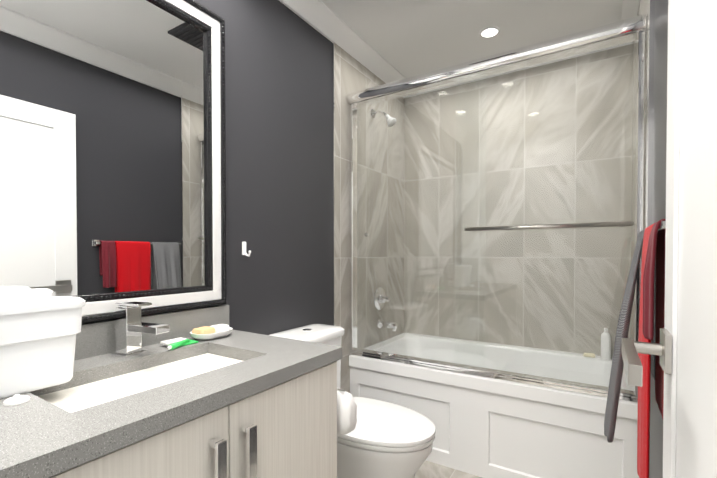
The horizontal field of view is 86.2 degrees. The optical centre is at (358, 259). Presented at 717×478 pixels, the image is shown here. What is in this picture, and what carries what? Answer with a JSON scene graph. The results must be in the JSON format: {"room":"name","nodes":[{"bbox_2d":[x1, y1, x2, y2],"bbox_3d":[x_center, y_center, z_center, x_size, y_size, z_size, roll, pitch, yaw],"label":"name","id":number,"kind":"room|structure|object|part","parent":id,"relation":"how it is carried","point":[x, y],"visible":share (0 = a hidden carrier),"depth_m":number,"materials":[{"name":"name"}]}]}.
{"room":"bathroom","nodes":[
{"label":"bathroom","id":0,"kind":"room"},
{"bbox_2d":[81,0,331,334],"bbox_3d":[-0.511,-0.121,1.818,0.100,2.520,3.325,1,1,32],"label":"wall","id":1,"kind":"structure","parent":0,"point":[278,83],"depth_m":1.89,"materials":[{"name":"grey paint"}]},
{"bbox_2d":[0,0,225,322],"bbox_3d":[-0.858,-0.397,1.132,0.036,1.180,1.111,1,1,32],"label":"mirror","id":2,"kind":"object","parent":1,"relation":"attached to","point":[112,153],"visible":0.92,"depth_m":1.25,"materials":[{"name":"black mirror"}]},
{"bbox_3d":[-0.861,-0.397,1.134,0.030,1.180,1.111,1,1,32],"label":"frame","id":3,"kind":"part","parent":2,"relation":"part of","materials":[{"name":"black"}]},
{"bbox_2d":[74,305,228,360],"bbox_3d":[-0.924,0.253,1.054,0.018,0.103,1.374,1,1,32],"label":"backsplash","id":4,"kind":"structure","parent":1,"relation":"attached to","point":[94,339],"depth_m":1.38,"materials":[{"name":"grey stone"}]},
{"bbox_2d":[242,242,250,256],"bbox_3d":[-0.495,-0.046,1.706,0.046,0.068,0.022,1,1,32],"label":"robe hook","id":5,"kind":"object","parent":1,"relation":"attached to","point":[244,249],"visible":1,"depth_m":1.71,"materials":[{"name":"white plastic"}]},
{"bbox_2d":[332,42,334,325],"bbox_3d":[-0.151,-0.083,2.280,0.015,2.430,0.006,1,1,32],"label":"trim","id":6,"kind":"structure","parent":1,"relation":"attached to","point":[333,308],"depth_m":2.27,"materials":[{"name":"silver metal"}]},
{"bbox_2d":[279,0,410,97],"bbox_3d":[-0.436,-1.329,1.753,0.075,0.104,3.125,1,1,32],"label":"crown molding","id":7,"kind":"structure","parent":1,"relation":"attached to","point":[319,16],"depth_m":2.28,"materials":[{"name":"white paint"}]},
{"bbox_2d":[334,43,404,392],"bbox_3d":[0.110,-0.089,2.697,0.012,2.430,0.977,1,1,32],"label":"wall tiles","id":8,"kind":"structure","parent":1,"relation":"attached to","point":[351,74],"depth_m":2.61,"materials":[{"name":"tile"}]},
{"bbox_2d":[370,109,397,330],"bbox_3d":[0.213,-0.269,2.675,0.180,1.540,0.219,1,1,32],"label":"fittings","id":9,"kind":"object","parent":8,"relation":"attached to","point":[377,300],"depth_m":2.70,"materials":[{"name":"silver metal"}]},
{"bbox_3d":[0.148,-1.000,2.617,0.121,0.077,0.060,1,1,32],"label":"arm","id":10,"kind":"part","parent":9,"relation":"part of"},
{"bbox_2d":[414,460,481,477],"bbox_3d":[0.174,1.170,1.404,1.720,0.050,3.325,1,1,32],"label":"floor","id":11,"kind":"structure","parent":0,"point":[427,469],"depth_m":2.04,"materials":[{"name":"tile"}]},
{"bbox_2d":[24,353,341,477],"bbox_3d":[-0.670,0.750,0.895,0.624,0.805,1.356,1,1,32],"label":"bathroom vanity","id":12,"kind":"object","parent":11,"relation":"on","point":[286,427],"depth_m":0.96,"materials":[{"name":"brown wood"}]},
{"bbox_2d":[0,330,341,477],"bbox_3d":[-0.677,0.327,0.899,0.602,0.040,1.374,1,1,32],"label":"countertop","id":13,"kind":"structure","parent":12,"relation":"on","point":[36,435],"depth_m":0.83,"materials":[{"name":"grey stone"}]},
{"bbox_2d":[3,394,29,405],"bbox_3d":[-0.736,0.300,0.826,0.044,0.015,0.044,1,1,32],"label":"stopper","id":14,"kind":"object","parent":13,"relation":"on","point":[17,399],"visible":1,"depth_m":0.82,"materials":[{"name":"white plastic"}]},
{"bbox_2d":[0,288,52,300],"bbox_3d":[-0.909,0.193,0.936,0.084,0.225,0.264,1,1,32],"label":"plastic container","id":15,"kind":"object","parent":13,"relation":"on","point":[23,294],"visible":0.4,"depth_m":0.97,"materials":[{"name":"white plastic"}]},
{"bbox_2d":[0,296,85,398],"bbox_3d":[-0.807,0.203,0.885,0.134,0.207,0.280,1,1,32],"label":"plastic container","id":16,"kind":"object","parent":13,"relation":"on","point":[37,342],"visible":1,"depth_m":0.89,"materials":[{"name":"white plastic"}]},
{"bbox_3d":[-0.807,0.110,0.884,0.134,0.020,0.280,1,1,32],"label":"lid","id":17,"kind":"part","parent":16,"relation":"part of","materials":[{"name":"white plastic"}]},
{"bbox_2d":[28,349,247,412],"bbox_3d":[-0.562,0.406,1.081,0.362,0.147,0.601,1,1,32],"label":"sink","id":18,"kind":"object","parent":13,"relation":"in","point":[71,395],"depth_m":1.09,"materials":[{"name":"white ceramic"}]},
{"bbox_2d":[112,301,171,356],"bbox_3d":[-0.687,0.220,1.201,0.193,0.165,0.090,1,1,32],"label":"faucet","id":19,"kind":"object","parent":13,"relation":"on","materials":[{"name":"silver metal"}]},
{"bbox_2d":[160,337,197,349],"bbox_3d":[-0.626,0.290,1.333,0.090,0.019,0.128,1,1,32],"label":"toiletries","id":20,"kind":"object","parent":13,"relation":"on","point":[175,343],"visible":0.98,"depth_m":1.32,"materials":[{"name":"green plastic"}]},
{"bbox_2d":[190,324,232,340],"bbox_3d":[-0.563,0.278,1.470,0.112,0.041,0.160,1,1,32],"label":"soap dish","id":21,"kind":"object","parent":13,"relation":"on","point":[212,332],"visible":1,"depth_m":1.43,"materials":[{"name":"white ceramic"}]},
{"bbox_2d":[337,388,356,434],"bbox_3d":[-0.080,0.538,1.383,0.147,0.166,0.103,1,1,32],"label":"toilet paper","id":22,"kind":"object","parent":12,"relation":"attached to","point":[346,413],"visible":0.44,"depth_m":1.34,"materials":[{"name":"white paper"}]},
{"bbox_2d":[270,324,435,477],"bbox_3d":[-0.022,0.745,1.765,0.773,0.789,0.400,1,1,32],"label":"toilet","id":23,"kind":"object","parent":11,"relation":"on","point":[383,439],"visible":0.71,"depth_m":1.57,"materials":[{"name":"white ceramic"}]},
{"bbox_3d":[-0.255,0.545,1.910,0.220,0.384,0.396,1,1,32],"label":"tank","id":24,"kind":"part","parent":23,"relation":"part of","materials":[{"name":"white ceramic"}]},
{"bbox_3d":[-0.020,0.944,1.767,0.750,0.392,0.388,1,1,32],"label":"bowl","id":25,"kind":"part","parent":23,"relation":"part of","materials":[{"name":"white ceramic"}]},
{"bbox_3d":[0.064,0.722,1.710,0.570,0.052,0.400,1,1,32],"label":"seat","id":26,"kind":"part","parent":23,"relation":"part of","materials":[{"name":"white ceramic"}]},
{"bbox_2d":[349,333,638,477],"bbox_3d":[0.785,0.866,2.366,1.492,0.530,0.811,1,1,32],"label":"bathtub","id":27,"kind":"object","parent":11,"relation":"on","point":[486,427],"visible":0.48,"depth_m":2.00,"materials":[{"name":"white ceramic"}]},
{"bbox_2d":[350,333,637,404],"bbox_3d":[0.785,0.818,2.366,1.486,0.435,0.805,1,1,32],"label":"basin","id":28,"kind":"object","parent":27,"relation":"in","point":[397,383],"depth_m":2.30,"materials":[{"name":"white ceramic"}]},
{"bbox_2d":[347,14,645,402],"bbox_3d":[0.578,-0.216,2.024,1.490,1.641,0.118,1,1,32],"label":"shower door","id":29,"kind":"structure","parent":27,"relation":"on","point":[618,33],"depth_m":1.92,"materials":[{"name":"clear glass"}]},
{"bbox_3d":[0.325,-0.197,2.218,0.805,1.536,0.008,1,1,32],"label":"glass","id":30,"kind":"part","parent":29,"relation":"part of","materials":[{"name":"clear glass"}]},
{"bbox_3d":[0.856,-0.192,1.855,0.790,1.536,0.008,1,1,32],"label":"glass","id":31,"kind":"part","parent":29,"relation":"part of","materials":[{"name":"clear glass"}]},
{"bbox_2d":[583,353,594,357],"bbox_3d":[1.426,0.590,2.367,0.064,0.018,0.044,1,1,32],"label":"soap bar","id":32,"kind":"object","parent":27,"relation":"on","point":[588,355],"depth_m":2.35,"materials":[{"name":"beige"}]},
{"bbox_2d":[601,328,610,359],"bbox_3d":[1.500,0.508,2.323,0.052,0.184,0.076,1,1,32],"label":"shampoo bottle","id":33,"kind":"object","parent":27,"relation":"on","point":[606,354],"depth_m":2.29,"materials":[{"name":"white plastic"}]},
{"bbox_2d":[320,0,622,77],"bbox_3d":[0.174,-1.400,1.367,1.720,0.050,3.325,1,1,32],"label":"ceiling","id":34,"kind":"structure","parent":0,"point":[407,38],"depth_m":2.25,"materials":[{"name":"white paint"}]},
{"bbox_2d":[479,26,499,38],"bbox_3d":[0.801,-1.386,2.341,0.123,0.005,0.123,0,1,26],"label":"recessed light","id":35,"kind":"object","parent":34,"relation":"in","point":[488,32],"visible":1,"depth_m":2.32,"materials":[{"name":"white paint"}]},
{"bbox_2d":[649,0,667,477],"bbox_3d":[0.859,-0.109,0.953,0.100,2.520,3.325,1,1,32],"label":"wall","id":36,"kind":"structure","parent":0,"point":[659,164],"depth_m":1.31,"materials":[{"name":"grey paint"}]},
{"bbox_2d":[618,0,639,46],"bbox_3d":[0.785,-1.317,0.983,0.075,0.104,3.125,1,1,32],"label":"crown molding","id":37,"kind":"structure","parent":36,"relation":"attached to","point":[630,8],"depth_m":2.06,"materials":[{"name":"white paint"}]},
{"bbox_2d":[604,219,665,477],"bbox_3d":[0.887,0.297,1.240,0.150,0.820,0.626,1,1,32],"label":"towel rail","id":38,"kind":"object","parent":36,"relation":"attached to","point":[651,239],"visible":0.81,"depth_m":1.18,"materials":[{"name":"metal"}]},
{"bbox_2d":[604,228,655,442],"bbox_3d":[0.978,0.269,1.389,0.151,0.757,0.210,1,1,32],"label":"towel","id":39,"kind":"object","parent":38,"relation":"hanging from","point":[622,330],"depth_m":1.34,"materials":[{"name":"fabric"}]},
{"bbox_2d":[637,223,665,477],"bbox_3d":[0.889,0.302,1.162,0.054,0.817,0.240,1,1,32],"label":"towel","id":40,"kind":"object","parent":38,"relation":"hanging from","point":[643,419],"depth_m":1.14,"materials":[{"name":"red fabric"}]},
{"bbox_2d":[630,0,649,340],"bbox_3d":[1.385,-0.077,1.892,0.012,2.430,0.977,1,1,32],"label":"wall tiles","id":41,"kind":"structure","parent":36,"relation":"attached to","point":[644,6],"depth_m":1.96,"materials":[{"name":"tile"}]},
{"bbox_2d":[647,0,654,462],"bbox_3d":[1.121,-0.071,1.477,0.015,2.430,0.006,1,1,32],"label":"trim","id":42,"kind":"structure","parent":36,"relation":"attached to","point":[650,111],"depth_m":1.47,"materials":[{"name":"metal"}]},
{"bbox_2d":[663,0,716,477],"bbox_3d":[0.494,0.129,0.516,0.038,2.033,0.810,1,1,32],"label":"door","id":43,"kind":"structure","parent":36,"relation":"in","point":[690,414],"depth_m":0.66,"materials":[{"name":"white wood"}]},
{"bbox_2d":[621,328,671,386],"bbox_3d":[0.568,0.192,0.748,0.082,0.080,0.265,1,1,32],"label":"door handle","id":44,"kind":"object","parent":43,"relation":"attached to","point":[631,349],"depth_m":0.77,"materials":[{"name":"silver metal"}]},
{"bbox_3d":[1.035,-0.135,2.749,1.520,2.520,0.100,1,1,32],"label":"wall","id":45,"kind":"structure","parent":0,"visible":0},
{"bbox_2d":[410,45,617,96],"bbox_3d":[0.993,-1.342,2.655,1.350,0.104,0.075,1,1,32],"label":"crown molding","id":46,"kind":"structure","parent":45,"relation":"attached to","point":[616,46],"depth_m":2.60,"materials":[{"name":"white paint"}]},
{"bbox_2d":[404,44,632,357],"bbox_3d":[1.005,-0.089,2.702,1.496,2.430,0.012,1,1,32],"label":"wall tile","id":47,"kind":"structure","parent":45,"relation":"attached to","point":[500,273],"depth_m":2.61,"materials":[{"name":"tile"}]}
]}

